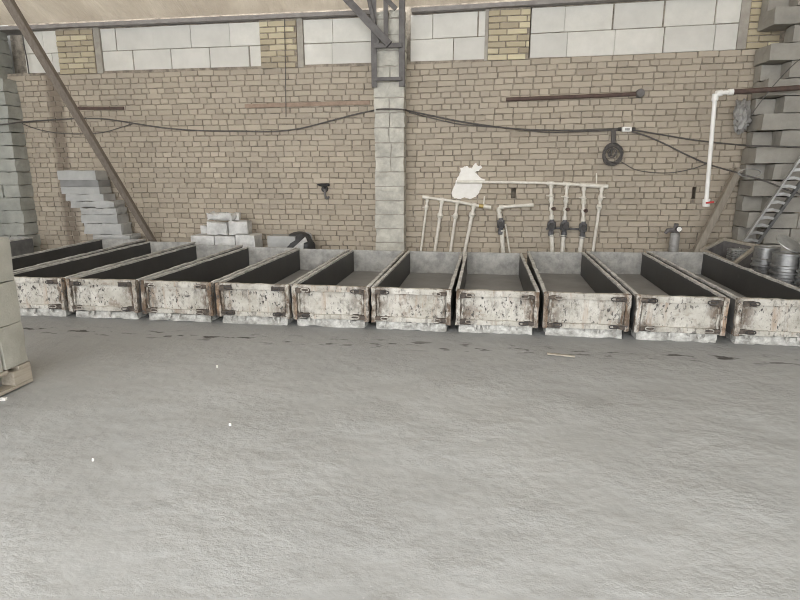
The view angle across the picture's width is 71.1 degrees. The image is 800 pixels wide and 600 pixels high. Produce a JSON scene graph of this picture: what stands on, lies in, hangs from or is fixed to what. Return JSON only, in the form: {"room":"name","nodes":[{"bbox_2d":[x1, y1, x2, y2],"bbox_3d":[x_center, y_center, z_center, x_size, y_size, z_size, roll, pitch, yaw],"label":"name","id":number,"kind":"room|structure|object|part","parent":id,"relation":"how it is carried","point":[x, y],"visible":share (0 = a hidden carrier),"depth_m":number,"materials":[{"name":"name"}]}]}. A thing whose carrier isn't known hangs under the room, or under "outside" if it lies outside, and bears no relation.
{"room":"concrete block factory","nodes":[
{"label":"concrete block factory","id":0,"kind":"room"},
{"bbox_2d":[0,25,14,73],"bbox_3d":[-7.691,-2.111,3.853,1.600,5.200,11.450,2,13,8],"label":"wall","id":1,"kind":"structure","parent":0,"point":[8,37],"depth_m":8.98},
{"bbox_2d":[0,32,40,251],"bbox_3d":[-6.742,-2.474,9.024,1.523,3.602,0.459,2,13,8],"label":"pillar","id":2,"kind":"structure","parent":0,"point":[17,219],"depth_m":8.87,"materials":[{"name":"concrete"}]},
{"bbox_2d":[0,0,508,24],"bbox_3d":[-1.787,-3.677,2.360,13.832,1.747,11.068,2,13,8],"label":"ceiling","id":3,"kind":"structure","parent":0,"point":[34,11],"depth_m":7.95,"materials":[{"name":"paint"}]},
{"bbox_2d":[374,10,406,252],"bbox_3d":[-0.134,-2.181,7.954,0.450,3.509,0.255,2,13,8],"label":"pillar","id":4,"kind":"structure","parent":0,"point":[390,126],"depth_m":7.85,"materials":[{"name":"concrete"}]},
{"bbox_2d":[343,0,404,87],"bbox_3d":[-0.364,-3.478,7.498,0.856,1.192,0.145,2,13,8],"label":"roof truss","id":5,"kind":"object","parent":4,"relation":"attached to","point":[376,33],"visible":1,"depth_m":7.42,"materials":[{"name":"grey metal"}]},
{"bbox_3d":[-0.347,-3.466,7.539,0.076,1.151,0.066,2,13,8],"label":"post","id":6,"kind":"part","parent":5,"relation":"part of","materials":[{"name":"grey metal"}]},
{"bbox_3d":[-0.187,-3.714,7.407,0.060,0.584,0.030,2,13,8],"label":"post","id":7,"kind":"part","parent":5,"relation":"part of","materials":[{"name":"grey metal"}]},
{"bbox_3d":[-0.163,-2.990,7.577,0.385,0.047,0.050,2,13,9],"label":"cross plate","id":8,"kind":"part","parent":5,"relation":"part of","materials":[{"name":"grey metal"}]},
{"bbox_3d":[-0.161,-3.401,7.483,0.381,0.065,0.050,2,13,9],"label":"cross plate","id":9,"kind":"part","parent":5,"relation":"part of","materials":[{"name":"grey metal"}]},
{"bbox_3d":[0.027,-3.447,7.482,0.076,1.130,0.066,2,13,8],"label":"post","id":10,"kind":"part","parent":5,"relation":"part of","materials":[{"name":"grey metal"}]},
{"bbox_2d":[7,0,785,262],"bbox_3d":[-0.303,-2.439,8.204,12.417,3.900,0.323,2,13,9],"label":"wall","id":11,"kind":"structure","parent":0,"point":[465,65],"depth_m":8.00,"materials":[{"name":"brick"}]},
{"bbox_2d":[22,35,29,73],"bbox_3d":[-5.751,-3.801,8.590,0.036,0.626,0.040,2,13,8],"label":"cable","id":12,"kind":"object","parent":11,"relation":"hanging from","point":[22,35],"visible":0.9,"depth_m":8.60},
{"bbox_2d":[78,107,123,109],"bbox_3d":[-4.618,-2.959,8.644,0.783,0.055,0.030,2,13,9],"label":"bar","id":13,"kind":"object","parent":11,"relation":"attached to","point":[79,108],"visible":0.78,"depth_m":8.63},
{"bbox_2d":[284,19,285,109],"bbox_3d":[-1.639,-3.310,8.028,0.023,1.307,0.088,-11,17,-39],"label":"cable","id":14,"kind":"object","parent":11,"relation":"attached to","point":[284,19],"visible":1,"depth_m":8.04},
{"bbox_2d":[245,100,369,107],"bbox_3d":[-1.361,-2.842,8.137,1.889,0.071,0.030,2,13,9],"label":"bar","id":15,"kind":"object","parent":11,"relation":"attached to","point":[336,103],"visible":1,"depth_m":8.12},
{"bbox_2d":[0,108,617,131],"bbox_3d":[-1.838,-2.574,8.115,9.699,0.320,0.345,2,13,8],"label":"power cable","id":16,"kind":"object","parent":11,"relation":"attached to","point":[379,108],"visible":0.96,"depth_m":8.15,"materials":[{"name":"rubber"}]},
{"bbox_2d":[22,123,131,133],"bbox_3d":[-5.053,-2.683,8.752,1.909,0.182,0.014,2,13,9],"label":"cable","id":17,"kind":"object","parent":16,"relation":"hanging from","point":[22,123],"visible":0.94,"depth_m":8.77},
{"bbox_2d":[409,112,617,132],"bbox_3d":[1.534,-2.453,7.715,2.851,0.306,0.039,2,13,9],"label":"cable","id":18,"kind":"object","parent":16,"relation":"hanging from","point":[409,112],"visible":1,"depth_m":7.71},
{"bbox_2d":[602,129,623,165],"bbox_3d":[2.879,-2.062,7.571,0.274,0.490,0.089,2,13,8],"label":"cable coil","id":19,"kind":"object","parent":16,"relation":"hanging from","point":[612,144],"visible":1,"depth_m":7.55,"materials":[{"name":"rubber"}]},
{"bbox_2d":[621,161,705,172],"bbox_3d":[3.519,-1.800,7.549,1.128,0.184,0.012,2,13,9],"label":"cable","id":20,"kind":"object","parent":16,"relation":"hanging from","point":[621,161],"visible":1,"depth_m":7.57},
{"bbox_2d":[317,183,329,199],"bbox_3d":[-1.132,-1.616,8.338,0.194,0.236,0.110,2,13,8],"label":"tap","id":21,"kind":"object","parent":11,"relation":"attached to","point":[324,186],"visible":1,"depth_m":8.30,"materials":[{"name":"metal"}]},
{"bbox_3d":[-1.136,-1.683,8.299,0.192,0.088,0.064,2,13,8],"label":"handle","id":22,"kind":"part","parent":21,"relation":"part of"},
{"bbox_3d":[-1.090,-1.574,8.318,0.102,0.161,0.063,2,13,8],"label":"spout","id":23,"kind":"part","parent":21,"relation":"part of","materials":[{"name":"grey metal"}]},
{"bbox_2d":[0,0,648,35],"bbox_3d":[-0.331,-4.022,7.797,12.009,0.147,0.320,2,13,9],"label":"trim","id":24,"kind":"structure","parent":11,"relation":"attached to","point":[9,30],"depth_m":7.86,"materials":[{"name":"metal"}]},
{"bbox_2d":[496,203,533,252],"bbox_3d":[1.625,-0.900,8.027,0.521,0.964,0.130,2,13,8],"label":"pipe","id":25,"kind":"object","parent":11,"relation":"attached to","point":[500,223],"visible":0.94,"depth_m":7.98,"materials":[{"name":"plastic"}]},
{"bbox_2d":[457,173,608,251],"bbox_3d":[1.835,-1.097,7.956,2.070,1.380,0.156,2,13,10],"label":"pipe","id":26,"kind":"object","parent":11,"relation":"attached to","point":[551,225],"visible":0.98,"depth_m":7.82,"materials":[{"name":"plastic"}]},
{"bbox_2d":[506,89,644,100],"bbox_3d":[2.339,-2.752,7.522,1.797,0.123,0.087,2,13,9],"label":"pipe","id":27,"kind":"object","parent":11,"relation":"attached to","point":[639,93],"visible":1,"depth_m":7.51,"materials":[{"name":"metal"}]},
{"bbox_2d":[618,127,635,131],"bbox_3d":[3.037,-2.289,7.509,0.219,0.063,0.073,2,13,8],"label":"junction box","id":28,"kind":"object","parent":11,"relation":"attached to","point":[623,129],"visible":1,"depth_m":7.49,"materials":[{"name":"white plastic"}]},
{"bbox_2d":[631,131,799,194],"bbox_3d":[4.039,-1.769,7.198,2.141,0.865,0.352,8,15,31],"label":"power cable","id":29,"kind":"object","parent":28,"relation":"attached to","point":[631,131],"depth_m":7.07,"materials":[{"name":"rubber"}]},
{"bbox_3d":[4.337,-1.577,6.943,0.276,0.112,0.036,2,13,8],"label":"wire coil","id":30,"kind":"part","parent":29,"relation":"part of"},
{"bbox_2d":[635,129,799,147],"bbox_3d":[4.025,-2.080,7.184,2.069,0.291,0.379,7,15,30],"label":"power cable","id":31,"kind":"object","parent":11,"relation":"attached to","point":[635,129],"visible":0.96,"depth_m":7.27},
{"bbox_2d":[0,277,799,599],"bbox_3d":[-1.623,1.148,1.323,14.500,0.031,15.600,2,13,8],"label":"floor","id":32,"kind":"structure","parent":0,"point":[369,462],"depth_m":2.74,"materials":[{"name":"concrete"}]},
{"bbox_2d":[0,361,32,395],"bbox_3d":[-3.195,0.601,3.333,1.200,0.143,1.200,2,13,8],"label":"wooden pallet","id":33,"kind":"object","parent":32,"relation":"on","point":[13,378],"visible":0.93,"depth_m":3.71,"materials":[{"name":"brown wood"}]},
{"bbox_2d":[0,355,2,372],"bbox_3d":[-2.863,0.335,3.532,0.600,0.283,0.198,2,13,8],"label":"concrete block","id":34,"kind":"object","parent":33,"relation":"on","point":[1,367],"visible":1,"depth_m":3.59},
{"bbox_2d":[0,321,28,369],"bbox_3d":[-2.831,0.290,3.725,0.602,0.284,0.194,2,13,8],"label":"concrete block","id":35,"kind":"object","parent":33,"relation":"on","point":[13,353],"visible":0.91,"depth_m":3.67,"materials":[{"name":"concrete"}]},
{"bbox_2d":[0,280,20,326],"bbox_3d":[-2.663,0.065,3.441,0.199,0.284,0.597,2,13,8],"label":"concrete block","id":36,"kind":"object","parent":35,"relation":"on","point":[9,302],"visible":0.98,"depth_m":3.63,"materials":[{"name":"concrete"}]},
{"bbox_2d":[0,237,14,281],"bbox_3d":[-2.661,-0.210,3.380,0.199,0.282,0.595,2,13,8],"label":"concrete block","id":37,"kind":"object","parent":36,"relation":"on","point":[6,268],"visible":1,"depth_m":3.60,"materials":[{"name":"concrete"}]},
{"bbox_2d":[5,237,33,256],"bbox_3d":[-6.371,-0.526,7.690,0.727,0.399,2.697,2,13,8],"label":"trough","id":38,"kind":"object","parent":32,"relation":"on","point":[19,245],"visible":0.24,"depth_m":8.71,"materials":[{"name":"concrete"}]},
{"bbox_2d":[12,239,145,271],"bbox_3d":[-4.337,-0.414,7.201,0.726,0.398,3.078,1,13,2],"label":"trough","id":39,"kind":"object","parent":32,"relation":"on","point":[49,256],"visible":0.23,"depth_m":7.61,"materials":[{"name":"metal"}]},
{"bbox_3d":[-3.986,-0.450,7.196,0.004,0.270,3.012,1,13,2],"label":"plate","id":40,"kind":"part","parent":39,"relation":"part of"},
{"bbox_2d":[2,0,156,241],"bbox_3d":[-4.293,-2.187,7.859,0.126,3.541,1.891,8,15,33],"label":"wooden pole","id":41,"kind":"object","parent":32,"relation":"on","point":[13,9],"visible":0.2,"depth_m":7.54,"materials":[{"name":"brown wood"}]},
{"bbox_2d":[13,241,195,316],"bbox_3d":[-3.512,-0.352,6.926,0.727,0.399,2.959,1,13,5],"label":"trough","id":42,"kind":"object","parent":32,"relation":"on","point":[41,290],"visible":0.45,"depth_m":5.94,"materials":[{"name":"metal"}]},
{"bbox_3d":[-3.300,-0.058,5.491,0.046,0.323,0.063,1,13,5],"label":"corner post","id":43,"kind":"part","parent":42,"relation":"part of","materials":[{"name":"metal"}]},
{"bbox_3d":[-3.161,-0.383,6.906,0.006,0.270,2.892,1,13,5],"label":"plate","id":44,"kind":"part","parent":42,"relation":"part of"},
{"bbox_2d":[65,244,242,318],"bbox_3d":[-2.723,-0.298,6.692,0.727,0.399,2.697,1,13,6],"label":"trough","id":45,"kind":"object","parent":32,"relation":"on","point":[114,291],"visible":0.62,"depth_m":5.47,"materials":[{"name":"concrete"}]},
{"bbox_3d":[-3.203,-0.050,5.449,0.047,0.325,0.064,1,13,6],"label":"corner post","id":46,"kind":"part","parent":45,"relation":"part of","materials":[{"name":"paint"}]},
{"bbox_3d":[-2.535,-0.035,5.379,0.049,0.326,0.065,1,13,6],"label":"corner post","id":47,"kind":"part","parent":45,"relation":"part of","materials":[{"name":"paint"}]},
{"bbox_3d":[-2.373,-0.328,6.664,0.006,0.270,2.632,1,13,6],"label":"plate","id":48,"kind":"part","parent":45,"relation":"part of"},
{"bbox_2d":[191,234,215,244],"bbox_3d":[-2.955,-0.772,8.600,0.379,0.472,0.308,2,13,8],"label":"concrete block","id":49,"kind":"object","parent":32,"relation":"on","point":[200,239],"visible":0.22,"depth_m":8.42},
{"bbox_2d":[200,225,206,233],"bbox_3d":[-2.969,-1.080,8.541,0.122,0.135,0.124,2,13,8],"label":"fragment","id":50,"kind":"object","parent":49,"relation":"on","point":[203,228],"visible":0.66,"depth_m":8.49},
{"bbox_2d":[139,247,296,321],"bbox_3d":[-1.939,-0.258,6.517,0.727,0.398,2.557,2,13,8],"label":"trough","id":51,"kind":"object","parent":32,"relation":"on","point":[186,293],"visible":0.67,"depth_m":5.37,"materials":[{"name":"metal"}]},
{"bbox_3d":[-2.443,-0.030,5.358,0.048,0.326,0.062,2,13,8],"label":"corner post","id":52,"kind":"part","parent":51,"relation":"part of","materials":[{"name":"metal"}]},
{"bbox_3d":[-1.777,-0.008,5.266,0.048,0.324,0.064,2,13,8],"label":"corner post","id":53,"kind":"part","parent":51,"relation":"part of","materials":[{"name":"metal"}]},
{"bbox_3d":[-1.589,-0.286,6.479,0.004,0.270,2.492,2,13,8],"label":"plate","id":54,"kind":"part","parent":51,"relation":"part of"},
{"bbox_2d":[214,234,235,244],"bbox_3d":[-2.600,-0.758,8.544,0.328,0.471,0.307,2,13,8],"label":"concrete block","id":55,"kind":"object","parent":32,"relation":"on","point":[228,239],"visible":0.23,"depth_m":8.37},
{"bbox_2d":[207,221,228,234],"bbox_3d":[-2.722,-1.092,8.456,0.339,0.197,0.218,2,13,8],"label":"concrete block","id":56,"kind":"object","parent":55,"relation":"on","point":[213,228],"visible":0.85,"depth_m":8.36,"materials":[{"name":"concrete"}]},
{"bbox_2d":[206,211,236,220],"bbox_3d":[-2.676,-1.264,8.414,0.453,0.134,0.207,3,13,14],"label":"concrete block","id":57,"kind":"object","parent":56,"relation":"on","point":[219,216],"visible":1,"depth_m":8.34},
{"bbox_2d":[228,220,251,234],"bbox_3d":[-2.408,-1.100,8.440,0.312,0.219,0.286,0,13,1],"label":"concrete block","id":58,"kind":"object","parent":55,"relation":"on","point":[236,227],"visible":0.98,"depth_m":8.32,"materials":[{"name":"concrete"}]},
{"bbox_2d":[235,212,240,219],"bbox_3d":[-2.450,-1.261,8.434,0.099,0.118,0.081,2,13,8],"label":"fragment","id":59,"kind":"object","parent":58,"relation":"on","point":[238,217],"visible":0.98,"depth_m":8.41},
{"bbox_2d":[235,233,262,247],"bbox_3d":[-2.277,-0.757,8.491,0.308,0.492,0.307,2,13,8],"label":"concrete block","id":60,"kind":"object","parent":32,"relation":"on","point":[252,239],"visible":0.38,"depth_m":8.32,"materials":[{"name":"concrete"}]},
{"bbox_2d":[267,234,295,247],"bbox_3d":[-1.726,-0.737,8.427,0.435,0.482,0.304,2,13,8],"label":"concrete slab","id":61,"kind":"object","parent":32,"relation":"on","point":[275,240],"visible":0.38,"depth_m":8.25,"materials":[{"name":"concrete"}]},
{"bbox_2d":[215,248,349,324],"bbox_3d":[-1.197,-0.226,6.377,0.727,0.399,2.478,2,13,8],"label":"trough","id":62,"kind":"object","parent":32,"relation":"on","point":[261,293],"visible":0.71,"depth_m":5.26,"materials":[{"name":"metal"}]},
{"bbox_3d":[-1.695,-0.007,5.256,0.045,0.327,0.061,2,13,8],"label":"corner post","id":63,"kind":"part","parent":62,"relation":"part of","materials":[{"name":"paint"}]},
{"bbox_3d":[-1.031,0.014,5.166,0.046,0.327,0.063,2,13,8],"label":"corner post","id":64,"kind":"part","parent":62,"relation":"part of","materials":[{"name":"paint"}]},
{"bbox_3d":[-1.194,-0.132,6.417,0.652,0.019,2.416,2,13,8],"label":"floor plate","id":65,"kind":"part","parent":62,"relation":"part of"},
{"bbox_2d":[286,231,315,248],"bbox_3d":[-1.502,-0.751,8.363,0.514,0.538,0.423,2,13,8],"label":"tire","id":66,"kind":"object","parent":32,"relation":"on","point":[304,240],"visible":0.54,"depth_m":8.22,"materials":[{"name":"rubber"}]},
{"bbox_2d":[291,250,404,327],"bbox_3d":[-0.461,-0.201,6.268,0.726,0.399,2.458,2,13,8],"label":"trough","id":67,"kind":"object","parent":32,"relation":"on","point":[337,294],"visible":0.82,"depth_m":5.16,"materials":[{"name":"metal"}]},
{"bbox_3d":[-0.964,0.016,5.158,0.048,0.327,0.063,2,13,8],"label":"corner post","id":68,"kind":"part","parent":67,"relation":"part of","materials":[{"name":"metal"}]},
{"bbox_3d":[-0.459,-0.107,6.307,0.652,0.019,2.396,2,13,8],"label":"floor plate","id":69,"kind":"part","parent":67,"relation":"part of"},
{"bbox_3d":[-0.298,0.038,5.064,0.046,0.325,0.063,2,13,8],"label":"corner post","id":70,"kind":"part","parent":67,"relation":"part of","materials":[{"name":"metal"}]},
{"bbox_3d":[-0.112,-0.228,6.228,0.006,0.270,2.392,2,13,8],"label":"plate","id":71,"kind":"part","parent":67,"relation":"part of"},
{"bbox_2d":[371,251,462,331],"bbox_3d":[0.278,-0.176,6.157,0.726,0.399,2.457,2,13,9],"label":"trough","id":72,"kind":"object","parent":32,"relation":"on","point":[418,292],"visible":0.98,"depth_m":5.06,"materials":[{"name":"metal"}]},
{"bbox_3d":[-0.235,0.041,5.053,0.048,0.325,0.064,2,13,9],"label":"corner post","id":73,"kind":"part","parent":72,"relation":"part of","materials":[{"name":"metal"}]},
{"bbox_3d":[0.280,-0.081,6.197,0.652,0.019,2.396,2,13,9],"label":"floor plate","id":74,"kind":"part","parent":72,"relation":"part of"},
{"bbox_3d":[0.430,0.065,4.952,0.049,0.323,0.064,2,13,9],"label":"corner post","id":75,"kind":"part","parent":72,"relation":"part of","materials":[{"name":"metal"}]},
{"bbox_3d":[0.627,-0.203,6.114,0.004,0.270,2.392,2,13,8],"label":"plate","id":76,"kind":"part","parent":72,"relation":"part of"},
{"bbox_2d":[420,195,490,259],"bbox_3d":[0.783,-0.982,8.153,1.053,1.069,0.120,2,13,10],"label":"pipe manifold","id":77,"kind":"object","parent":32,"relation":"on","point":[441,200],"visible":0.95,"depth_m":8.10,"materials":[{"name":"plastic"}]},
{"bbox_2d":[455,252,539,334],"bbox_3d":[1.022,-0.154,6.061,0.727,0.399,2.467,2,13,8],"label":"trough","id":78,"kind":"object","parent":32,"relation":"on","point":[494,299],"visible":1,"depth_m":4.95,"materials":[{"name":"metal"}]},
{"bbox_3d":[0.515,0.063,4.949,0.046,0.326,0.063,2,13,8],"label":"corner post","id":79,"kind":"part","parent":78,"relation":"part of","materials":[{"name":"metal"}]},
{"bbox_3d":[1.025,-0.059,6.101,0.652,0.019,2.406,2,13,8],"label":"floor plate","id":80,"kind":"part","parent":78,"relation":"part of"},
{"bbox_3d":[1.179,0.086,4.852,0.049,0.326,0.063,2,13,8],"label":"corner post","id":81,"kind":"part","parent":78,"relation":"part of","materials":[{"name":"paint"}]},
{"bbox_2d":[547,352,574,357],"bbox_3d":[1.252,0.428,4.357,0.210,0.012,0.028,5,14,20],"label":"stick","id":82,"kind":"object","parent":32,"relation":"on","point":[548,353],"visible":1,"depth_m":4.35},
{"bbox_2d":[527,251,631,338],"bbox_3d":[1.800,-0.150,6.039,0.728,0.401,2.638,2,13,9],"label":"trough","id":83,"kind":"object","parent":32,"relation":"on","point":[578,298],"visible":0.94,"depth_m":4.86,"materials":[{"name":"metal"}]},
{"bbox_3d":[1.457,-0.200,6.103,0.004,0.270,2.572,2,13,9],"label":"plate","id":84,"kind":"part","parent":83,"relation":"part of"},
{"bbox_3d":[1.260,0.085,4.853,0.047,0.326,0.065,2,13,9],"label":"corner post","id":85,"kind":"part","parent":83,"relation":"part of","materials":[{"name":"paint"}]},
{"bbox_3d":[1.803,-0.054,6.078,0.652,0.019,2.576,2,13,9],"label":"floor plate","id":86,"kind":"part","parent":83,"relation":"part of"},
{"bbox_3d":[1.923,0.108,4.748,0.047,0.328,0.064,2,13,9],"label":"corner post","id":87,"kind":"part","parent":83,"relation":"part of","materials":[{"name":"paint"}]},
{"bbox_2d":[586,251,729,342],"bbox_3d":[2.560,-0.135,5.975,0.727,0.401,2.758,2,13,9],"label":"trough","id":88,"kind":"object","parent":32,"relation":"on","point":[667,303],"visible":0.85,"depth_m":4.75,"materials":[{"name":"metal"}]},
{"bbox_3d":[2.216,-0.186,6.041,0.006,0.270,2.692,2,13,9],"label":"plate","id":89,"kind":"part","parent":88,"relation":"part of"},
{"bbox_3d":[2.006,0.112,4.733,0.047,0.326,0.062,2,13,9],"label":"corner post","id":90,"kind":"part","parent":88,"relation":"part of","materials":[{"name":"metal"}]},
{"bbox_3d":[2.562,-0.040,6.014,0.652,0.019,2.696,2,13,9],"label":"floor plate","id":91,"kind":"part","parent":88,"relation":"part of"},
{"bbox_3d":[2.670,0.137,4.623,0.047,0.329,0.061,2,13,9],"label":"corner post","id":92,"kind":"part","parent":88,"relation":"part of","materials":[{"name":"metal"}]},
{"bbox_2d":[664,223,681,251],"bbox_3d":[3.659,-0.670,7.586,0.220,0.726,0.163,2,13,8],"label":"standpipe","id":93,"kind":"object","parent":32,"relation":"on","point":[674,239],"visible":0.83,"depth_m":7.51,"materials":[{"name":"grey metal"}]},
{"bbox_2d":[691,167,743,251],"bbox_3d":[4.097,-1.010,7.383,0.749,1.440,0.110,-3,13,-12],"label":"timber beam","id":94,"kind":"structure","parent":32,"relation":"on","point":[733,179],"depth_m":7.33,"materials":[{"name":"wood"}]},
{"bbox_2d":[646,251,799,345],"bbox_3d":[3.345,-0.124,5.928,0.727,0.400,2.898,2,13,9],"label":"trough","id":95,"kind":"object","parent":32,"relation":"on","point":[763,309],"visible":0.68,"depth_m":4.92,"materials":[{"name":"metal"}]},
{"bbox_3d":[3.002,-0.175,5.993,0.004,0.270,2.832,2,13,9],"label":"plate","id":96,"kind":"part","parent":95,"relation":"part of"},
{"bbox_3d":[3.348,-0.029,5.967,0.652,0.019,2.836,2,13,9],"label":"floor plate","id":97,"kind":"part","parent":95,"relation":"part of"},
{"bbox_3d":[2.782,0.138,4.617,0.047,0.326,0.063,2,13,9],"label":"corner post","id":98,"kind":"part","parent":95,"relation":"part of","materials":[{"name":"paint"}]},
{"bbox_2d":[700,237,759,267],"bbox_3d":[4.176,-0.486,7.148,0.398,0.563,0.530,-4,14,-18],"label":"bin","id":99,"kind":"object","parent":32,"relation":"on","point":[718,248],"visible":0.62,"depth_m":7.19,"materials":[{"name":"grey metal"}]},
{"bbox_3d":[4.099,-0.526,7.372,0.348,0.541,0.015,-4,14,-19],"label":"panel","id":100,"kind":"part","parent":99,"relation":"part of","materials":[{"name":"grey metal"}]},
{"bbox_3d":[4.341,-0.488,7.207,0.016,0.541,0.482,-4,14,-18],"label":"panel","id":101,"kind":"part","parent":99,"relation":"part of","materials":[{"name":"grey metal"}]},
{"bbox_3d":[4.255,-0.408,6.932,0.348,0.507,0.014,-4,14,-19],"label":"panel","id":102,"kind":"part","parent":99,"relation":"part of","materials":[{"name":"grey metal"}]},
{"bbox_3d":[4.279,-0.406,7.098,0.240,0.025,0.160,2,13,8],"label":"metal tray","id":103,"kind":"object","parent":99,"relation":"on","visible":0},
{"bbox_3d":[4.283,-0.433,7.085,0.240,0.025,0.160,2,13,8],"label":"metal tray","id":104,"kind":"object","parent":103,"relation":"on","visible":0},
{"bbox_3d":[4.272,-0.461,7.076,0.240,0.025,0.160,2,13,8],"label":"metal tray","id":105,"kind":"object","parent":104,"relation":"on","visible":0},
{"bbox_3d":[4.281,-0.490,7.075,0.240,0.025,0.160,2,13,8],"label":"metal tray","id":106,"kind":"object","parent":105,"relation":"on","visible":0},
{"bbox_3d":[4.283,-0.519,7.071,0.240,0.025,0.160,2,13,8],"label":"metal tray","id":107,"kind":"object","parent":106,"relation":"on","visible":0},
{"bbox_3d":[4.272,-0.546,7.059,0.240,0.025,0.160,2,13,8],"label":"metal tray","id":108,"kind":"object","parent":107,"relation":"on","visible":0},
{"bbox_2d":[727,253,741,255],"bbox_3d":[4.282,-0.574,7.050,0.240,0.025,0.160,2,13,8],"label":"metal tray","id":109,"kind":"object","parent":108,"relation":"on","point":[731,254],"visible":0.53,"depth_m":6.99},
{"bbox_2d":[727,250,745,253],"bbox_3d":[4.281,-0.604,7.051,0.240,0.025,0.160,2,13,8],"label":"metal tray","id":110,"kind":"object","parent":109,"relation":"on","point":[732,252],"visible":0.55,"depth_m":6.99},
{"bbox_2d":[727,248,748,251],"bbox_3d":[4.273,-0.632,7.045,0.240,0.025,0.160,2,13,8],"label":"metal tray","id":111,"kind":"object","parent":110,"relation":"on","point":[729,249],"visible":0.96,"depth_m":7.00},
{"bbox_2d":[750,246,780,275],"bbox_3d":[4.113,-0.310,6.332,0.280,0.582,0.280,2,13,8],"label":"metal can","id":112,"kind":"object","parent":32,"relation":"on","point":[761,259],"visible":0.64,"depth_m":6.22,"materials":[{"name":"metal"}]},
{"bbox_2d":[768,251,799,285],"bbox_3d":[4.038,-0.208,5.900,0.287,0.577,0.287,2,13,8],"label":"metal can","id":113,"kind":"object","parent":32,"relation":"on","point":[784,264],"visible":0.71,"depth_m":5.77,"materials":[{"name":"metal"}]},
{"bbox_3d":[4.038,-0.482,5.838,0.230,0.008,0.230,2,13,8],"label":"lid","id":114,"kind":"part","parent":113,"relation":"part of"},
{"bbox_2d":[776,234,799,252],"bbox_3d":[4.040,-0.587,5.811,0.275,0.166,0.226,-6,14,-25],"label":"plate","id":115,"kind":"object","parent":113,"relation":"on","point":[787,242],"visible":1,"depth_m":5.79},
{"bbox_2d":[794,258,799,287],"bbox_3d":[4.170,-0.145,5.689,0.280,0.548,0.280,2,13,8],"label":"metal can","id":116,"kind":"object","parent":32,"relation":"on","point":[797,282],"visible":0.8,"depth_m":5.69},
{"bbox_2d":[732,0,799,251],"bbox_3d":[5.158,-1.964,7.022,1.450,3.500,0.419,2,13,8],"label":"pillar","id":117,"kind":"structure","parent":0,"point":[777,120],"depth_m":6.95,"materials":[{"name":"concrete"}]},
{"bbox_2d":[733,98,751,134],"bbox_3d":[4.374,-2.345,7.155,0.224,0.448,0.163,5,14,22],"label":"plastic wrap","id":118,"kind":"object","parent":117,"relation":"attached to","point":[742,111],"visible":1,"depth_m":7.11,"materials":[{"name":"plastic"}]},
{"bbox_2d":[702,85,799,206],"bbox_3d":[4.272,-1.852,6.800,1.025,1.430,0.149,2,13,8],"label":"pipe","id":119,"kind":"object","parent":117,"relation":"attached to","point":[706,201],"visible":1,"depth_m":6.77,"materials":[{"name":"white plastic"}]},
{"bbox_2d":[752,59,799,113],"bbox_3d":[4.476,-2.541,6.641,0.478,0.635,0.033,2,13,9],"label":"cable","id":120,"kind":"object","parent":119,"relation":"attached to","point":[799,59],"visible":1,"depth_m":6.63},
{"bbox_2d":[739,156,799,247],"bbox_3d":[4.706,-1.292,6.868,0.815,1.376,0.114,7,15,28],"label":"ladder","id":121,"kind":"object","parent":117,"relation":"attached to","point":[785,203],"visible":0.98,"depth_m":6.91,"materials":[{"name":"metal"}]},
{"bbox_3d":[4.780,-1.272,6.844,0.662,1.349,0.057,8,15,31],"label":"rail","id":122,"kind":"part","parent":121,"relation":"part of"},
{"bbox_3d":[-4.513,-0.791,8.915,0.629,0.368,0.310,2,13,8],"label":"concrete block","id":123,"kind":"object","parent":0,"visible":0},
{"bbox_2d":[93,233,140,238],"bbox_3d":[-4.473,-1.012,8.852,0.656,0.092,0.304,2,13,8],"label":"concrete slab","id":124,"kind":"object","parent":123,"relation":"on","point":[130,235],"visible":0.66,"depth_m":8.74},
{"bbox_2d":[84,222,132,234],"bbox_3d":[-4.614,-1.141,8.845,0.658,0.180,0.305,2,13,8],"label":"concrete slab","id":125,"kind":"object","parent":124,"relation":"on","point":[90,228],"visible":0.84,"depth_m":8.72,"materials":[{"name":"concrete"}]},
{"bbox_2d":[81,214,128,223],"bbox_3d":[-4.640,-1.288,8.818,0.620,0.140,0.296,2,13,8],"label":"concrete slab","id":126,"kind":"object","parent":125,"relation":"on","point":[85,218],"visible":0.85,"depth_m":8.69,"materials":[{"name":"concrete"}]},
{"bbox_2d":[80,207,126,214],"bbox_3d":[-4.645,-1.408,8.792,0.614,0.108,0.304,2,13,8],"label":"concrete slab","id":127,"kind":"object","parent":126,"relation":"on","point":[87,210],"visible":0.87,"depth_m":8.66,"materials":[{"name":"concrete"}]},
{"bbox_2d":[70,200,124,207],"bbox_3d":[-4.733,-1.510,8.783,0.752,0.114,0.305,2,13,8],"label":"concrete slab","id":128,"kind":"object","parent":127,"relation":"on","point":[111,203],"visible":0.84,"depth_m":8.65,"materials":[{"name":"concrete"}]},
{"bbox_2d":[66,194,115,200],"bbox_3d":[-4.852,-1.614,8.777,0.655,0.109,0.296,2,13,8],"label":"concrete slab","id":129,"kind":"object","parent":128,"relation":"on","point":[73,197],"visible":0.79,"depth_m":8.65,"materials":[{"name":"concrete"}]},
{"bbox_2d":[61,187,111,193],"bbox_3d":[-4.905,-1.718,8.762,0.653,0.107,0.296,2,13,8],"label":"concrete slab","id":130,"kind":"object","parent":129,"relation":"on","point":[65,190],"visible":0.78,"depth_m":8.63,"materials":[{"name":"concrete"}]},
{"bbox_2d":[60,180,110,186],"bbox_3d":[-4.908,-1.823,8.740,0.655,0.108,0.295,2,13,8],"label":"concrete slab","id":131,"kind":"object","parent":130,"relation":"on","point":[63,183],"visible":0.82,"depth_m":8.61,"materials":[{"name":"concrete"}]},
{"bbox_2d":[57,170,107,179],"bbox_3d":[-4.939,-1.944,8.716,0.650,0.145,0.295,2,13,8],"label":"concrete slab","id":132,"kind":"object","parent":131,"relation":"on","point":[65,174],"visible":0.99,"depth_m":8.59,"materials":[{"name":"concrete"}]}
]}

